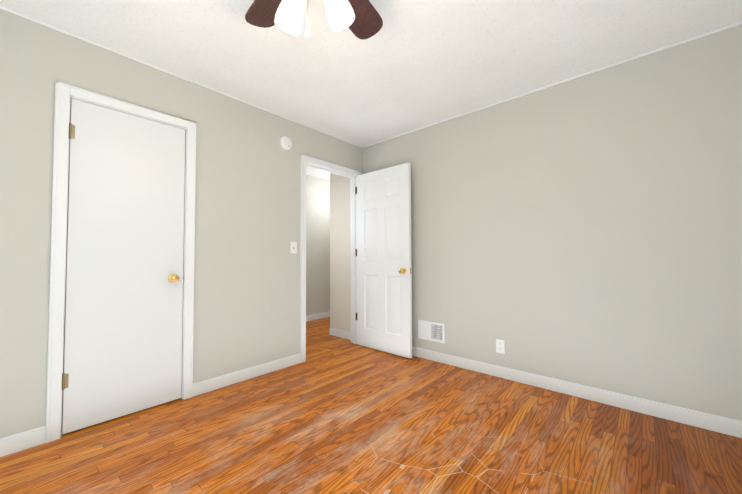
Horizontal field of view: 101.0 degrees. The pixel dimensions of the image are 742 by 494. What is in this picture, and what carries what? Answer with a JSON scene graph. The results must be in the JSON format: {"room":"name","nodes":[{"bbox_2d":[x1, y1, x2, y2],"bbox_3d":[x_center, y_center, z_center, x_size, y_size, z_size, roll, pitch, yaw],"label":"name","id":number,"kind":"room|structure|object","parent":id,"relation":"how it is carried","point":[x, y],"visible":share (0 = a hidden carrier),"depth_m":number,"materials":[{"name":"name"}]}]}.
{"room":"empty bedroom","nodes":[
{"label":"empty bedroom","id":0,"kind":"room"},
{"bbox_2d":[0,9,362,437],"bbox_3d":[-1.556,-0.079,2.215,0.120,2.410,4.260,-2,-2,42],"label":"wall","id":1,"kind":"structure","parent":0,"point":[246,261],"depth_m":2.37,"materials":[{"name":"beige paint"}]},
{"bbox_2d":[0,426,45,456],"bbox_3d":[-2.334,1.050,1.196,0.017,0.095,1.457,-2,-2,42],"label":"baseboard","id":2,"kind":"structure","parent":1,"relation":"attached to","point":[15,443],"depth_m":1.67,"materials":[{"name":"white wood"}]},
{"bbox_2d":[45,80,196,442],"bbox_3d":[-1.646,0.077,2.092,0.142,2.091,0.761,-2,-2,42],"label":"trim","id":3,"kind":"structure","parent":1,"relation":"attached to","point":[65,93],"depth_m":1.82,"materials":[{"name":"white wood"}]},
{"bbox_2d":[62,98,184,433],"bbox_3d":[-1.600,0.104,2.048,0.105,2.009,0.636,-2,-2,42],"label":"closet door","id":4,"kind":"structure","parent":1,"relation":"in","point":[124,300],"depth_m":2.02,"materials":[{"name":"white wood"}]},
{"bbox_2d":[0,6,362,147],"bbox_3d":[-1.472,-1.278,2.254,0.012,0.012,4.140,-2,-2,42],"label":"trim","id":5,"kind":"structure","parent":1,"relation":"attached to","point":[243,101],"depth_m":2.14,"materials":[{"name":"white wood"}]},
{"bbox_2d":[192,353,300,396],"bbox_3d":[-1.025,1.091,2.673,0.017,0.095,0.979,-2,-2,42],"label":"baseboard","id":6,"kind":"structure","parent":1,"relation":"attached to","point":[208,385],"depth_m":2.60,"materials":[{"name":"white wood"}]},
{"bbox_2d":[279,136,291,149],"bbox_3d":[-0.819,-1.009,2.965,0.035,0.132,0.132,-2,-2,42],"label":"smoke detector","id":7,"kind":"object","parent":1,"relation":"attached to","point":[285,142],"visible":1,"depth_m":2.95,"materials":[{"name":"white plastic"}]},
{"bbox_2d":[290,242,296,252],"bbox_3d":[-0.757,0.006,3.011,0.017,0.115,0.070,-2,-2,42],"label":"light switch","id":8,"kind":"object","parent":1,"relation":"attached to","point":[293,247],"visible":1,"depth_m":3.01,"materials":[{"name":"white plastic"}]},
{"bbox_2d":[300,154,362,362],"bbox_3d":[-0.458,0.115,3.449,0.164,2.090,0.898,-2,-2,42],"label":"door frame","id":9,"kind":"structure","parent":1,"relation":"attached to","point":[322,165],"depth_m":3.38,"materials":[{"name":"white wood"}]},
{"bbox_2d":[357,163,411,358],"bbox_3d":[0.119,0.139,3.419,0.786,2.012,0.175,-2,-2,42],"label":"bedroom door","id":10,"kind":"structure","parent":9,"relation":"attached to","point":[384,292],"depth_m":3.37,"materials":[{"name":"white wood"}]},
{"bbox_2d":[306,175,325,314],"bbox_3d":[-1.234,0.005,4.922,0.120,2.410,5.040,-2,-2,42],"label":"wall","id":11,"kind":"structure","parent":0,"point":[315,186],"depth_m":5.17,"materials":[{"name":"paint"}]},
{"bbox_2d":[306,311,329,320],"bbox_3d":[-1.179,1.161,4.843,0.017,0.095,4.803,-2,-2,42],"label":"baseboard","id":12,"kind":"structure","parent":11,"relation":"attached to","point":[325,314],"depth_m":5.16,"materials":[{"name":"white wood"}]},
{"bbox_2d":[0,317,741,493],"bbox_3d":[-0.022,1.161,2.579,4.985,0.060,6.890,-2,-2,42],"label":"floor","id":13,"kind":"structure","parent":0,"point":[331,414],"depth_m":1.72,"materials":[{"name":"brown wood"}]},
{"bbox_2d":[0,0,741,179],"bbox_3d":[-0.033,-1.307,2.657,4.985,0.060,6.890,-2,-2,42],"label":"ceiling","id":14,"kind":"structure","parent":0,"point":[410,65],"depth_m":1.99,"materials":[{"name":"paint"}]},
{"bbox_2d":[245,0,382,39],"bbox_3d":[-0.249,-1.055,1.208,0.976,0.534,0.989,-2,-2,42],"label":"ceiling fan","id":15,"kind":"object","parent":14,"relation":"hanging from","point":[361,19],"visible":1,"depth_m":1.39,"materials":[{"name":"brown wood"}]},
{"bbox_2d":[326,25,741,420],"bbox_3d":[0.949,-0.068,2.921,3.926,2.410,0.120,-2,-2,42],"label":"wall","id":16,"kind":"structure","parent":0,"point":[586,230],"depth_m":2.24,"materials":[{"name":"beige paint"}]},
{"bbox_2d":[329,328,350,339],"bbox_3d":[-0.377,1.130,3.977,0.509,0.095,0.017,-2,-2,42],"label":"baseboard","id":17,"kind":"structure","parent":16,"relation":"attached to","point":[332,331],"depth_m":3.98,"materials":[{"name":"white wood"}]},
{"bbox_2d":[418,320,444,342],"bbox_3d":[0.610,0.855,3.108,0.306,0.190,0.014,-2,-2,42],"label":"air vent","id":18,"kind":"object","parent":16,"relation":"in","point":[431,331],"visible":1,"depth_m":3.10,"materials":[{"name":"white metal"}]},
{"bbox_2d":[496,339,504,353],"bbox_3d":[1.122,0.864,2.657,0.070,0.115,0.007,-2,-2,42],"label":"electrical outlet","id":19,"kind":"object","parent":16,"relation":"attached to","point":[500,346],"visible":1,"depth_m":2.65,"materials":[{"name":"white plastic"}]},
{"bbox_2d":[363,22,741,147],"bbox_3d":[1.082,-1.273,2.749,3.120,0.012,0.012,-2,-2,42],"label":"trim","id":20,"kind":"structure","parent":16,"relation":"attached to","point":[740,23],"depth_m":2.28,"materials":[{"name":"white wood"}]},
{"bbox_2d":[412,346,741,437],"bbox_3d":[1.083,1.082,2.684,3.152,0.095,0.017,-2,-2,42],"label":"baseboard","id":21,"kind":"structure","parent":16,"relation":"attached to","point":[733,427],"depth_m":2.18,"materials":[{"name":"white wood"}]}
]}

